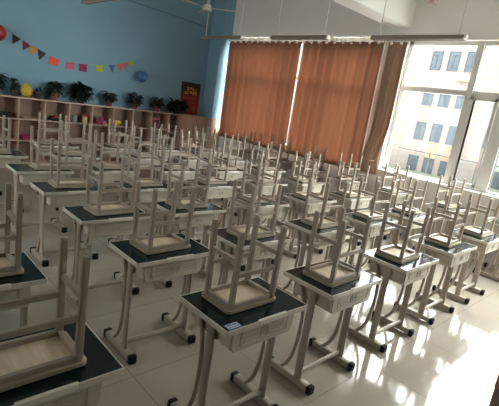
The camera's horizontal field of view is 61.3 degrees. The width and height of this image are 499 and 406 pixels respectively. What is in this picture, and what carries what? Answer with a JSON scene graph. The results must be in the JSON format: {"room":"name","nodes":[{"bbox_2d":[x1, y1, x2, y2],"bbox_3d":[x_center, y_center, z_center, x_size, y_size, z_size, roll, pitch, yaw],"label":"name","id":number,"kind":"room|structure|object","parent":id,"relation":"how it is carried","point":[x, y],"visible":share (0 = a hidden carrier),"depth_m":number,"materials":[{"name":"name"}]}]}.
{"room":"classroom","nodes":[
{"label":"classroom","id":0,"kind":"room"},
{"bbox_2d":[0,0,214,125],"bbox_3d":[-4.131,-2.901,7.881,9.150,4.350,0.200,-4,18,-43],"label":"wall","id":1,"kind":"structure","parent":0,"point":[105,34],"depth_m":8.80,"materials":[{"name":"blue paint"}]},
{"bbox_2d":[4,27,148,72],"bbox_3d":[-3.310,-2.976,8.487,2.917,0.652,0.008,-4,18,-43],"label":"bunting","id":2,"kind":"object","parent":1,"relation":"attached to","point":[69,65],"visible":0.98,"depth_m":8.32,"materials":[{"name":"fabric"}]},
{"bbox_2d":[179,81,200,114],"bbox_3d":[-1.474,-2.582,10.414,0.550,0.760,0.011,-4,18,-43],"label":"poster","id":3,"kind":"object","parent":1,"relation":"attached to","point":[190,92],"visible":0.87,"depth_m":10.43,"materials":[{"name":"red paper"}]},
{"bbox_2d":[0,167,498,405],"bbox_3d":[-0.707,0.759,4.512,9.150,0.120,11.420,-4,18,-43],"label":"floor","id":4,"kind":"structure","parent":0,"point":[453,360],"depth_m":3.44,"materials":[{"name":"beige tile"}]},
{"bbox_2d":[0,150,28,212],"bbox_3d":[-3.190,-0.269,5.311,0.603,0.754,0.449,-4,18,-43],"label":"school desk","id":5,"kind":"object","parent":4,"relation":"on","point":[16,156],"visible":0.48,"depth_m":5.21,"materials":[{"name":"metal"}]},
{"bbox_2d":[0,115,11,153],"bbox_3d":[-3.144,-0.846,5.155,0.248,0.445,0.364,21,18,41],"label":"stool","id":6,"kind":"object","parent":5,"relation":"on","point":[3,150],"visible":1,"depth_m":5.22,"materials":[{"name":"wood"}]},
{"bbox_2d":[0,252,47,326],"bbox_3d":[-1.496,0.720,2.280,0.603,0.754,0.449,-4,19,-43],"label":"school desk","id":7,"kind":"object","parent":4,"relation":"on","point":[17,286],"visible":0.38,"depth_m":2.22,"materials":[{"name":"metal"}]},
{"bbox_2d":[0,183,23,277],"bbox_3d":[-1.386,0.143,2.167,0.364,0.445,0.248,-4,19,-43],"label":"stool","id":8,"kind":"object","parent":7,"relation":"on","point":[10,265],"visible":1,"depth_m":2.23,"materials":[{"name":"wood"}]},
{"bbox_2d":[6,164,73,233],"bbox_3d":[-2.433,-0.045,4.865,0.603,0.754,0.449,-4,18,-43],"label":"school desk","id":9,"kind":"object","parent":4,"relation":"on","point":[23,173],"visible":0.72,"depth_m":4.66,"materials":[{"name":"metal"}]},
{"bbox_2d":[28,126,69,169],"bbox_3d":[-2.269,-0.620,4.776,0.248,0.445,0.364,21,18,41],"label":"stool","id":10,"kind":"object","parent":9,"relation":"on","point":[38,165],"visible":0.77,"depth_m":4.73,"materials":[{"name":"wood"}]},
{"bbox_2d":[30,142,78,193],"bbox_3d":[-3.065,-0.556,6.584,0.603,0.754,0.449,-4,18,-43],"label":"school desk","id":11,"kind":"object","parent":4,"relation":"on","point":[71,146],"visible":0.16,"depth_m":6.38,"materials":[{"name":"metal"}]},
{"bbox_2d":[38,112,66,144],"bbox_3d":[-3.005,-1.130,6.424,0.248,0.445,0.364,21,18,41],"label":"stool","id":12,"kind":"object","parent":11,"relation":"on","point":[44,140],"visible":0.58,"depth_m":6.36,"materials":[{"name":"wood"}]},
{"bbox_2d":[0,322,123,405],"bbox_3d":[-0.906,0.957,1.671,0.603,0.754,0.449,-4,18,-43],"label":"school desk","id":13,"kind":"object","parent":4,"relation":"on","point":[82,386],"visible":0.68,"depth_m":1.56,"materials":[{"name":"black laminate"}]},
{"bbox_2d":[0,236,90,392],"bbox_3d":[-0.802,0.386,1.529,0.364,0.445,0.248,-4,18,-43],"label":"stool","id":14,"kind":"object","parent":13,"relation":"on","point":[25,360],"visible":1,"depth_m":1.57,"materials":[{"name":"beige laminate"}]},
{"bbox_2d":[14,381,78,405],"bbox_3d":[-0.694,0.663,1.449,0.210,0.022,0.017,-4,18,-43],"label":"drawer","id":15,"kind":"object","parent":13,"relation":"on","point":[58,391],"depth_m":1.45,"materials":[{"name":"white plastic"}]},
{"bbox_2d":[30,181,103,266],"bbox_3d":[-1.847,0.190,4.258,0.603,0.754,0.449,-4,18,-43],"label":"school desk","id":16,"kind":"object","parent":4,"relation":"on","point":[54,197],"visible":0.8,"depth_m":4.06,"materials":[{"name":"metal"}]},
{"bbox_2d":[48,138,93,188],"bbox_3d":[-1.756,-0.392,4.152,0.364,0.445,0.248,-4,18,-42],"label":"stool","id":17,"kind":"object","parent":16,"relation":"on","point":[58,183],"visible":0.79,"depth_m":4.12,"materials":[{"name":"wood"}]},
{"bbox_2d":[48,153,99,210],"bbox_3d":[-2.496,-0.319,5.963,0.603,0.754,0.449,-4,18,-43],"label":"school desk","id":18,"kind":"object","parent":4,"relation":"on","point":[70,158],"visible":0.12,"depth_m":5.71,"materials":[{"name":"metal"}]},
{"bbox_2d":[60,120,91,155],"bbox_3d":[-2.412,-0.896,5.831,0.364,0.445,0.248,-4,18,-42],"label":"stool","id":19,"kind":"object","parent":18,"relation":"on","point":[70,152],"visible":0.65,"depth_m":5.83,"materials":[{"name":"wood"}]},
{"bbox_2d":[0,94,180,164],"bbox_3d":[-3.762,-1.387,8.448,5.316,1.284,0.313,-4,18,-43],"label":"cubby shelf","id":20,"kind":"object","parent":4,"relation":"on","point":[19,106],"visible":0.4,"depth_m":8.66,"materials":[{"name":"brown wood"}]},
{"bbox_2d":[43,81,64,100],"bbox_3d":[-3.770,-2.168,8.120,0.431,0.367,0.261,-4,18,-43],"label":"potted plant","id":21,"kind":"object","parent":20,"relation":"on","point":[53,95],"visible":1,"depth_m":8.10,"materials":[{"name":"green plant"}]},
{"bbox_2d":[67,81,93,103],"bbox_3d":[-3.370,-2.216,8.438,0.556,0.429,0.332,-4,18,-43],"label":"potted plant","id":22,"kind":"object","parent":20,"relation":"on","point":[80,91],"visible":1,"depth_m":8.39,"materials":[{"name":"green plant"}]},
{"bbox_2d":[166,97,188,113],"bbox_3d":[-1.674,-2.302,10.007,0.661,0.370,0.385,-4,18,-43],"label":"potted plant","id":23,"kind":"object","parent":20,"relation":"on","point":[176,108],"visible":1,"depth_m":9.95,"materials":[{"name":"green plant"}]},
{"bbox_2d":[62,203,149,303],"bbox_3d":[-1.260,0.426,3.651,0.603,0.754,0.449,-4,18,-43],"label":"school desk","id":24,"kind":"object","parent":4,"relation":"on","point":[93,226],"visible":0.69,"depth_m":3.44,"materials":[{"name":"metal"}]},
{"bbox_2d":[83,156,138,215],"bbox_3d":[-1.157,-0.150,3.531,0.248,0.445,0.364,21,18,41],"label":"stool","id":25,"kind":"object","parent":24,"relation":"on","point":[100,208],"visible":1,"depth_m":3.51,"materials":[{"name":"wood"}]},
{"bbox_2d":[85,164,139,202],"bbox_3d":[-1.823,-0.090,5.441,0.603,0.754,0.449,-4,19,-44],"label":"school desk","id":26,"kind":"object","parent":4,"relation":"on","point":[109,175],"visible":0.26,"depth_m":5.18,"materials":[{"name":"metal"}]},
{"bbox_2d":[93,130,127,168],"bbox_3d":[-1.756,-0.670,5.311,0.364,0.445,0.248,-3,18,-42],"label":"stool","id":27,"kind":"object","parent":26,"relation":"on","point":[107,165],"visible":0.8,"depth_m":5.29,"materials":[{"name":"wood"}]},
{"bbox_2d":[100,144,137,188],"bbox_3d":[-2.285,-0.609,7.302,0.603,0.754,0.449,-4,18,-43],"label":"school desk","id":28,"kind":"object","parent":4,"relation":"on","point":[105,145],"visible":0.16,"depth_m":7.05,"materials":[{"name":"metal"}]},
{"bbox_2d":[106,119,133,147],"bbox_3d":[-2.194,-1.179,7.147,0.364,0.445,0.248,-5,19,-44],"label":"stool","id":29,"kind":"object","parent":28,"relation":"on","point":[114,145],"visible":0.83,"depth_m":7.12,"materials":[{"name":"wood"}]},
{"bbox_2d":[108,180,172,242],"bbox_3d":[-1.238,0.148,4.823,0.603,0.754,0.449,-4,19,-44],"label":"school desk","id":30,"kind":"object","parent":4,"relation":"on","point":[146,193],"visible":0.41,"depth_m":4.63,"materials":[{"name":"metal"}]},
{"bbox_2d":[124,142,165,186],"bbox_3d":[-1.155,-0.427,4.685,0.364,0.445,0.248,-5,19,-45],"label":"stool","id":31,"kind":"object","parent":30,"relation":"on","point":[145,182],"visible":0.86,"depth_m":4.68,"materials":[{"name":"wood"}]},
{"bbox_2d":[118,154,167,202],"bbox_3d":[-1.714,-0.376,6.698,0.603,0.754,0.449,-4,19,-43],"label":"school desk","id":32,"kind":"object","parent":4,"relation":"on","point":[143,160],"visible":0.09,"depth_m":6.46,"materials":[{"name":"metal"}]},
{"bbox_2d":[131,126,159,157],"bbox_3d":[-1.618,-0.950,6.562,0.364,0.445,0.248,-4,19,-44],"label":"stool","id":33,"kind":"object","parent":32,"relation":"on","point":[143,154],"visible":0.84,"depth_m":6.54,"materials":[{"name":"wood"}]},
{"bbox_2d":[103,233,208,364],"bbox_3d":[-0.674,0.662,3.045,0.603,0.754,0.449,-4,18,-43],"label":"school desk","id":34,"kind":"object","parent":4,"relation":"on","point":[186,262],"visible":0.93,"depth_m":2.87,"materials":[{"name":"metal"}]},
{"bbox_2d":[129,180,196,254],"bbox_3d":[-0.594,0.085,2.913,0.364,0.445,0.248,-5,19,-45],"label":"stool","id":35,"kind":"object","parent":34,"relation":"on","point":[150,244],"visible":1,"depth_m":2.90,"materials":[{"name":"wood"}]},
{"bbox_2d":[167,254,193,261],"bbox_3d":[-0.462,0.368,2.823,0.210,0.022,0.017,-4,18,-43],"label":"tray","id":36,"kind":"object","parent":34,"relation":"on","point":[185,256],"depth_m":2.82,"materials":[{"name":"white plastic"}]},
{"bbox_2d":[145,146,184,185],"bbox_3d":[-1.631,-0.661,7.936,0.603,0.754,0.449,-4,19,-44],"label":"school desk","id":37,"kind":"object","parent":4,"relation":"on","point":[175,149],"visible":0.16,"depth_m":7.73,"materials":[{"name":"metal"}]},
{"bbox_2d":[152,123,176,148],"bbox_3d":[-1.573,-1.236,7.779,0.248,0.445,0.364,21,18,41],"label":"stool","id":38,"kind":"object","parent":37,"relation":"on","point":[167,137],"visible":0.73,"depth_m":7.75,"materials":[{"name":"wood"}]},
{"bbox_2d":[145,165,199,220],"bbox_3d":[-1.125,-0.140,6.094,0.603,0.754,0.449,-4,18,-43],"label":"school desk","id":39,"kind":"object","parent":4,"relation":"on","point":[189,174],"visible":0.26,"depth_m":5.92,"materials":[{"name":"metal"}]},
{"bbox_2d":[159,135,191,169],"bbox_3d":[-1.040,-0.715,5.955,0.364,0.445,0.248,-4,18,-43],"label":"stool","id":40,"kind":"object","parent":39,"relation":"on","point":[176,166],"visible":0.81,"depth_m":5.94,"materials":[{"name":"wood"}]},
{"bbox_2d":[170,156,211,198],"bbox_3d":[-1.052,-0.423,7.314,0.603,0.754,0.449,-4,19,-44],"label":"school desk","id":41,"kind":"object","parent":4,"relation":"on","point":[192,162],"visible":0.25,"depth_m":7.10,"materials":[{"name":"metal"}]},
{"bbox_2d":[179,130,205,158],"bbox_3d":[-0.979,-0.999,7.171,0.364,0.445,0.248,-3,18,-41],"label":"stool","id":42,"kind":"object","parent":41,"relation":"on","point":[192,156],"visible":0.63,"depth_m":7.17,"materials":[{"name":"wood"}]},
{"bbox_2d":[157,199,225,287],"bbox_3d":[-0.651,0.383,4.222,0.603,0.754,0.449,-4,18,-43],"label":"school desk","id":43,"kind":"object","parent":4,"relation":"on","point":[204,217],"visible":0.48,"depth_m":4.04,"materials":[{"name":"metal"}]},
{"bbox_2d":[165,157,212,208],"bbox_3d":[-0.588,-0.196,4.083,0.364,0.445,0.248,-3,18,-41],"label":"stool","id":44,"kind":"object","parent":43,"relation":"on","point":[186,200],"visible":0.76,"depth_m":4.07,"materials":[{"name":"wood"}]},
{"bbox_2d":[177,114,207,153],"bbox_3d":[-1.529,-1.549,10.544,0.814,1.284,0.314,-4,18,-43],"label":"cabinet","id":45,"kind":"object","parent":4,"relation":"on","point":[188,123],"visible":0.48,"depth_m":10.33,"materials":[{"name":"brown wood"}]},
{"bbox_2d":[190,148,221,185],"bbox_3d":[-0.958,-0.709,8.565,0.603,0.754,0.449,-4,18,-43],"label":"school desk","id":46,"kind":"object","parent":4,"relation":"on","point":[205,153],"visible":0.09,"depth_m":8.31,"materials":[{"name":"metal"}]},
{"bbox_2d":[193,126,215,150],"bbox_3d":[-0.899,-1.285,8.414,0.248,0.445,0.364,21,18,41],"label":"stool","id":47,"kind":"object","parent":46,"relation":"on","point":[205,148],"visible":0.73,"depth_m":8.40,"materials":[{"name":"metal"}]},
{"bbox_2d":[179,179,240,242],"bbox_3d":[-0.529,0.097,5.487,0.603,0.754,0.449,-4,19,-43],"label":"school desk","id":48,"kind":"object","parent":4,"relation":"on","point":[223,191],"visible":0.55,"depth_m":5.32,"materials":[{"name":"metal"}]},
{"bbox_2d":[198,146,230,184],"bbox_3d":[-0.463,-0.483,5.358,0.364,0.445,0.248,-4,19,-44],"label":"stool","id":49,"kind":"object","parent":48,"relation":"on","point":[214,180],"visible":0.73,"depth_m":5.35,"materials":[{"name":"wood"}]},
{"bbox_2d":[202,166,247,215],"bbox_3d":[-0.449,-0.185,6.713,0.603,0.754,0.449,-4,18,-43],"label":"school desk","id":50,"kind":"object","parent":4,"relation":"on","point":[232,174],"visible":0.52,"depth_m":6.52,"materials":[{"name":"metal"}]},
{"bbox_2d":[212,138,240,169],"bbox_3d":[-0.371,-0.757,6.556,0.364,0.445,0.248,-5,19,-44],"label":"stool","id":51,"kind":"object","parent":50,"relation":"on","point":[222,154],"visible":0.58,"depth_m":6.54,"materials":[{"name":"wood"}]},
{"bbox_2d":[215,156,249,200],"bbox_3d":[-0.364,-0.469,7.945,0.603,0.754,0.449,-4,18,-43],"label":"school desk","id":52,"kind":"object","parent":4,"relation":"on","point":[240,164],"visible":0.23,"depth_m":7.78,"materials":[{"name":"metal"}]},
{"bbox_2d":[224,133,246,159],"bbox_3d":[-0.288,-1.048,7.819,0.364,0.445,0.248,-4,18,-42],"label":"stool","id":53,"kind":"object","parent":52,"relation":"on","point":[243,144],"visible":0.55,"depth_m":7.83,"materials":[{"name":"wood"}]},
{"bbox_2d":[167,277,306,405],"bbox_3d":[-0.088,0.898,2.438,0.603,0.754,0.449,-4,18,-43],"label":"school desk","id":54,"kind":"object","parent":4,"relation":"on","point":[239,331],"visible":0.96,"depth_m":2.25,"materials":[{"name":"metal"}]},
{"bbox_2d":[201,214,287,314],"bbox_3d":[-0.026,0.319,2.303,0.364,0.445,0.248,-4,18,-43],"label":"stool","id":55,"kind":"object","parent":54,"relation":"on","point":[236,296],"visible":1,"depth_m":2.29,"materials":[{"name":"wood"}]},
{"bbox_2d":[207,224,291,284],"bbox_3d":[-0.056,0.618,3.622,0.603,0.754,0.449,-4,18,-43],"label":"school desk","id":56,"kind":"object","parent":4,"relation":"on","point":[227,242],"visible":0.31,"depth_m":3.41,"materials":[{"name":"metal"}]},
{"bbox_2d":[226,179,282,240],"bbox_3d":[0.043,0.044,3.488,0.364,0.445,0.248,-5,19,-45],"label":"stool","id":57,"kind":"object","parent":56,"relation":"on","point":[263,232],"visible":0.88,"depth_m":3.47,"materials":[{"name":"wood"}]},
{"bbox_2d":[219,197,289,270],"bbox_3d":[0.043,0.331,4.880,0.603,0.754,0.449,-4,19,-43],"label":"school desk","id":58,"kind":"object","parent":4,"relation":"on","point":[264,207],"visible":0.35,"depth_m":4.67,"materials":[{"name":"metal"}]},
{"bbox_2d":[239,159,280,203],"bbox_3d":[0.118,-0.249,4.756,0.364,0.445,0.248,-5,19,-45],"label":"stool","id":59,"kind":"object","parent":58,"relation":"on","point":[246,197],"visible":0.7,"depth_m":4.74,"materials":[{"name":"wood"}]},
{"bbox_2d":[233,178,286,230],"bbox_3d":[0.129,0.045,6.121,0.603,0.754,0.449,-4,18,-43],"label":"school desk","id":60,"kind":"object","parent":4,"relation":"on","point":[267,190],"visible":0.35,"depth_m":5.92,"materials":[{"name":"metal"}]},
{"bbox_2d":[247,148,279,182],"bbox_3d":[0.198,-0.529,5.969,0.364,0.445,0.248,-3,18,-41],"label":"stool","id":61,"kind":"object","parent":60,"relation":"on","point":[266,179],"visible":0.73,"depth_m":5.95,"materials":[{"name":"wood"}]},
{"bbox_2d":[247,166,285,195],"bbox_3d":[0.213,-0.238,7.355,0.603,0.754,0.449,-4,18,-43],"label":"school desk","id":62,"kind":"object","parent":4,"relation":"on","point":[253,169],"visible":0.18,"depth_m":7.13,"materials":[{"name":"metal"}]},
{"bbox_2d":[254,141,281,169],"bbox_3d":[0.315,-0.812,7.221,0.364,0.445,0.248,-4,19,-44],"label":"stool","id":63,"kind":"object","parent":62,"relation":"on","point":[258,146],"visible":0.65,"depth_m":7.19,"materials":[{"name":"wood"}]},
{"bbox_2d":[263,158,293,195],"bbox_3d":[0.543,-0.541,8.825,0.603,0.754,0.449,-4,18,-43],"label":"school desk","id":64,"kind":"object","parent":4,"relation":"on","point":[285,165],"visible":0.24,"depth_m":8.68,"materials":[{"name":"metal"}]},
{"bbox_2d":[270,137,291,160],"bbox_3d":[0.637,-1.111,8.673,0.364,0.445,0.248,-4,18,-42],"label":"stool","id":65,"kind":"object","parent":64,"relation":"on","point":[282,145],"visible":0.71,"depth_m":8.67,"materials":[{"name":"wood"}]},
{"bbox_2d":[276,178,322,227],"bbox_3d":[0.806,0.002,6.733,0.603,0.754,0.449,-4,18,-43],"label":"school desk","id":66,"kind":"object","parent":4,"relation":"on","point":[302,186],"visible":0.38,"depth_m":6.54,"materials":[{"name":"metal"}]},
{"bbox_2d":[291,151,320,181],"bbox_3d":[0.885,-0.569,6.574,0.364,0.445,0.248,-4,18,-42],"label":"stool","id":67,"kind":"object","parent":66,"relation":"on","point":[307,158],"visible":0.75,"depth_m":6.55,"materials":[{"name":"wood"}]},
{"bbox_2d":[283,193,336,258],"bbox_3d":[0.718,0.282,5.515,0.603,0.754,0.449,-4,18,-43],"label":"school desk","id":68,"kind":"object","parent":4,"relation":"on","point":[297,203],"visible":0.48,"depth_m":5.31,"materials":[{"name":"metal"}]},
{"bbox_2d":[293,161,329,199],"bbox_3d":[0.790,-0.289,5.353,0.364,0.445,0.248,-5,19,-44],"label":"stool","id":69,"kind":"object","parent":68,"relation":"on","point":[302,195],"visible":0.73,"depth_m":5.34,"materials":[{"name":"wood"}]},
{"bbox_2d":[276,219,353,302],"bbox_3d":[0.640,0.568,4.275,0.603,0.754,0.449,-4,19,-43],"label":"school desk","id":70,"kind":"object","parent":4,"relation":"on","point":[302,231],"visible":0.42,"depth_m":4.06,"materials":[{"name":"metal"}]},
{"bbox_2d":[301,177,348,228],"bbox_3d":[0.742,-0.006,4.145,0.364,0.445,0.248,-5,19,-45],"label":"stool","id":71,"kind":"object","parent":70,"relation":"on","point":[324,222],"visible":0.95,"depth_m":4.11,"materials":[{"name":"wood"}]},
{"bbox_2d":[271,259,381,395],"bbox_3d":[0.521,0.854,3.009,0.603,0.754,0.449,-4,18,-43],"label":"school desk","id":72,"kind":"object","parent":4,"relation":"on","point":[345,296],"visible":0.87,"depth_m":2.84,"materials":[{"name":"metal"}]},
{"bbox_2d":[302,207,372,287],"bbox_3d":[0.596,0.285,2.839,0.364,0.445,0.248,-5,19,-44],"label":"stool","id":73,"kind":"object","parent":72,"relation":"on","point":[331,274],"visible":1,"depth_m":2.81,"materials":[{"name":"wood"}]},
{"bbox_2d":[325,177,367,218],"bbox_3d":[1.711,-0.070,7.613,0.603,0.754,0.449,-4,19,-43],"label":"school desk","id":74,"kind":"object","parent":4,"relation":"on","point":[355,185],"visible":0.36,"depth_m":7.41,"materials":[{"name":"metal"}]},
{"bbox_2d":[336,153,362,180],"bbox_3d":[1.768,-0.644,7.452,0.364,0.445,0.248,-3,18,-41],"label":"stool","id":75,"kind":"object","parent":74,"relation":"on","point":[351,156],"visible":0.77,"depth_m":7.42,"materials":[{"name":"wood"}]},
{"bbox_2d":[330,191,371,245],"bbox_3d":[1.393,0.236,6.135,0.603,0.754,0.449,-4,18,-43],"label":"school desk","id":76,"kind":"object","parent":4,"relation":"on","point":[350,202],"visible":0.4,"depth_m":5.93,"materials":[{"name":"metal"}]},
{"bbox_2d":[336,162,369,196],"bbox_3d":[1.472,-0.335,5.978,0.364,0.445,0.248,-3,18,-41],"label":"stool","id":77,"kind":"object","parent":76,"relation":"on","point":[350,193],"visible":0.94,"depth_m":5.94,"materials":[{"name":"wood"}]},
{"bbox_2d":[344,212,397,277],"bbox_3d":[1.301,0.520,4.898,0.603,0.754,0.449,-4,18,-43],"label":"school desk","id":78,"kind":"object","parent":4,"relation":"on","point":[359,224],"visible":0.38,"depth_m":4.68,"materials":[{"name":"metal"}]},
{"bbox_2d":[353,177,395,220],"bbox_3d":[1.421,-0.057,4.790,0.364,0.445,0.248,-3,18,-41],"label":"stool","id":79,"kind":"object","parent":78,"relation":"on","point":[364,214],"visible":0.77,"depth_m":4.76,"materials":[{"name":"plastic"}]},
{"bbox_2d":[373,189,411,239],"bbox_3d":[2.303,0.167,7.002,0.603,0.754,0.449,-4,18,-43],"label":"school desk","id":80,"kind":"object","parent":4,"relation":"on","point":[381,196],"visible":0.29,"depth_m":6.78,"materials":[{"name":"metal"}]},
{"bbox_2d":[380,163,409,192],"bbox_3d":[2.372,-0.411,6.867,0.364,0.445,0.248,-3,18,-42],"label":"stool","id":81,"kind":"object","parent":80,"relation":"on","point":[395,175],"visible":0.67,"depth_m":6.85,"materials":[{"name":"wood"}]},
{"bbox_2d":[348,244,438,352],"bbox_3d":[1.219,0.804,3.664,0.603,0.754,0.449,-4,18,-43],"label":"school desk","id":82,"kind":"object","parent":4,"relation":"on","point":[407,273],"visible":0.81,"depth_m":3.49,"materials":[{"name":"metal"}]},
{"bbox_2d":[374,200,431,263],"bbox_3d":[1.278,0.231,3.502,0.364,0.445,0.248,-5,19,-44],"label":"stool","id":83,"kind":"object","parent":82,"relation":"on","point":[396,253],"visible":1,"depth_m":3.48,"materials":[{"name":"wood"}]},
{"bbox_2d":[368,208,430,262],"bbox_3d":[1.972,0.475,5.513,0.603,0.754,0.449,-4,18,-43],"label":"school desk","id":84,"kind":"object","parent":4,"relation":"on","point":[420,217],"visible":0.18,"depth_m":5.31,"materials":[{"name":"metal"}]},
{"bbox_2d":[392,176,428,214],"bbox_3d":[2.063,-0.105,5.396,0.364,0.445,0.248,-5,19,-44],"label":"stool","id":85,"kind":"object","parent":84,"relation":"on","point":[409,208],"visible":0.9,"depth_m":5.37,"materials":[{"name":"wood"}]},
{"bbox_2d":[394,236,477,324],"bbox_3d":[1.886,0.756,4.290,0.603,0.754,0.449,-4,18,-43],"label":"school desk","id":86,"kind":"object","parent":4,"relation":"on","point":[451,257],"visible":0.81,"depth_m":4.12,"materials":[{"name":"metal"}]},
{"bbox_2d":[424,195,471,247],"bbox_3d":[1.970,0.175,4.172,0.248,0.445,0.364,21,18,41],"label":"stool","id":87,"kind":"object","parent":86,"relation":"on","point":[447,241],"visible":1,"depth_m":4.15,"materials":[{"name":"wood"}]},
{"bbox_2d":[412,202,465,250],"bbox_3d":[2.886,0.405,6.388,0.603,0.754,0.449,-4,18,-43],"label":"school desk","id":88,"kind":"object","parent":4,"relation":"on","point":[439,209],"visible":0.29,"depth_m":6.19,"materials":[{"name":"metal"}]},
{"bbox_2d":[433,175,465,208],"bbox_3d":[2.975,-0.171,6.254,0.364,0.445,0.248,-3,18,-40],"label":"stool","id":89,"kind":"object","parent":88,"relation":"on","point":[440,203],"visible":0.76,"depth_m":6.23,"materials":[{"name":"wood"}]},
{"bbox_2d":[432,228,498,303],"bbox_3d":[2.556,0.707,4.918,0.603,0.754,0.449,-4,18,-43],"label":"school desk","id":90,"kind":"object","parent":4,"relation":"on","point":[488,244],"visible":0.84,"depth_m":4.75,"materials":[{"name":"metal"}]},
{"bbox_2d":[459,192,498,237],"bbox_3d":[2.631,0.130,4.784,0.364,0.445,0.248,-4,19,-43],"label":"stool","id":91,"kind":"object","parent":90,"relation":"on","point":[473,230],"visible":0.88,"depth_m":4.77,"materials":[{"name":"wood"}]},
{"bbox_2d":[472,219,498,280],"bbox_3d":[3.481,0.641,5.786,0.603,0.754,0.449,-4,18,-43],"label":"school desk","id":92,"kind":"object","parent":4,"relation":"on","point":[495,267],"visible":0.82,"depth_m":5.64,"materials":[{"name":"metal"}]},
{"bbox_2d":[489,373,498,405],"bbox_3d":[1.670,1.088,2.230,0.600,1.004,0.600,-4,18,-43],"label":"lectern","id":93,"kind":"object","parent":4,"relation":"on","point":[494,401],"visible":1,"depth_m":2.22,"materials":[{"name":"brown wood"}]},
{"bbox_2d":[218,0,498,264],"bbox_3d":[2.882,-1.625,7.053,0.200,4.350,11.020,-4,18,-43],"label":"wall","id":94,"kind":"structure","parent":0,"point":[260,17],"depth_m":7.55,"materials":[{"name":"paint"}]},
{"bbox_2d":[205,118,220,163],"bbox_3d":[-0.965,-1.517,10.775,0.337,1.285,0.134,-4,18,-43],"label":"trim","id":95,"kind":"structure","parent":94,"relation":"attached to","point":[213,123],"depth_m":10.63,"materials":[{"name":"brown wood"}]},
{"bbox_2d":[201,0,236,146],"bbox_3d":[-0.852,-3.039,10.548,0.325,4.350,0.460,-4,18,-43],"label":"pillar","id":96,"kind":"structure","parent":94,"relation":"attached to","point":[223,21],"depth_m":10.29,"materials":[{"name":"blue paint"}]},
{"bbox_2d":[245,34,411,37],"bbox_3d":[1.089,-3.383,8.558,0.070,0.035,4.750,-4,18,-43],"label":"rail","id":97,"kind":"object","parent":94,"relation":"attached to","point":[336,36],"visible":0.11,"depth_m":7.84,"materials":[{"name":"white metal"}]},
{"bbox_2d":[219,37,301,151],"bbox_3d":[0.141,-2.520,9.553,0.153,2.345,2.344,-4,18,-43],"label":"curtain","id":98,"kind":"object","parent":97,"relation":"hanging from","point":[261,74],"visible":0.96,"depth_m":9.48,"materials":[{"name":"orange fabric"}]},
{"bbox_2d":[285,37,384,170],"bbox_3d":[1.540,-1.957,8.105,0.154,2.345,1.882,-4,18,-43],"label":"curtain","id":99,"kind":"object","parent":97,"relation":"hanging from","point":[336,82],"visible":0.98,"depth_m":8.03,"materials":[{"name":"orange fabric"}]},
{"bbox_2d":[360,41,407,174],"bbox_3d":[2.282,-1.654,7.280,0.224,2.326,0.410,-4,18,-43],"label":"curtain","id":100,"kind":"object","parent":97,"relation":"hanging from","point":[396,52],"visible":0.92,"depth_m":7.29,"materials":[{"name":"brown fabric"}]},
{"bbox_2d":[332,0,416,28],"bbox_3d":[-0.538,-3.192,4.035,8.760,0.970,0.340,-4,18,-43],"label":"beam","id":101,"kind":"structure","parent":94,"relation":"attached to","point":[398,14],"depth_m":6.55,"materials":[{"name":"white paint"}]},
{"bbox_2d":[377,169,498,199],"bbox_3d":[4.173,0.128,5.705,0.155,0.026,5.480,-4,18,-43],"label":"window sill","id":102,"kind":"structure","parent":94,"relation":"attached to","point":[388,171],"depth_m":6.74,"materials":[{"name":"white paint"}]},
{"bbox_2d":[382,41,498,196],"bbox_3d":[4.471,-0.945,5.583,0.385,2.230,5.450,-4,18,-43],"label":"window","id":103,"kind":"structure","parent":94,"relation":"in","point":[485,173],"depth_m":6.54,"materials":[{"name":"grey plastic"}]},
{"bbox_3d":[-0.045,-3.554,3.475,9.150,0.150,11.420,-4,18,-43],"label":"ceiling","id":104,"kind":"structure","parent":0,"visible":0},
{"bbox_2d":[200,0,244,39],"bbox_3d":[-0.430,-3.853,7.939,0.102,1.450,1.244,-4,18,-43],"label":"lamp","id":105,"kind":"object","parent":104,"relation":"hanging from","point":[240,37],"visible":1,"depth_m":8.01,"materials":[{"name":"metal"}]},
{"bbox_2d":[270,0,330,39],"bbox_3d":[0.892,-3.328,6.598,0.102,1.450,1.214,-4,18,-43],"label":"lamp","id":106,"kind":"object","parent":104,"relation":"hanging from","point":[273,37],"visible":1,"depth_m":6.70,"materials":[{"name":"metal"}]},
{"bbox_2d":[370,0,468,40],"bbox_3d":[2.243,-2.798,5.258,0.102,1.450,1.284,-4,18,-43],"label":"lamp","id":107,"kind":"object","parent":104,"relation":"hanging from","point":[464,37],"visible":1,"depth_m":5.37,"materials":[{"name":"metal"}]},
{"label":"outside","id":108,"kind":"structure","parent":0,"visible":0},
{"bbox_3d":[24.084,3.521,48.150,82.000,0.300,150.000,-4,18,-43],"label":"ground","id":109,"kind":"structure","parent":108,"visible":0},
{"bbox_2d":[286,44,498,189],"bbox_3d":[24.185,-6.244,40.842,10.065,21.891,115.000,-4,18,-43],"label":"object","id":110,"kind":"object","parent":109,"relation":"on","point":[427,122],"visible":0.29,"depth_m":39.83,"materials":[{"name":"concrete"}]},
{"bbox_2d":[286,141,498,193],"bbox_3d":[18.926,2.082,35.388,2.000,6.850,100.000,-4,18,-43],"label":"hedge","id":111,"kind":"object","parent":109,"relation":"on","point":[389,166],"visible":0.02,"depth_m":37.90,"materials":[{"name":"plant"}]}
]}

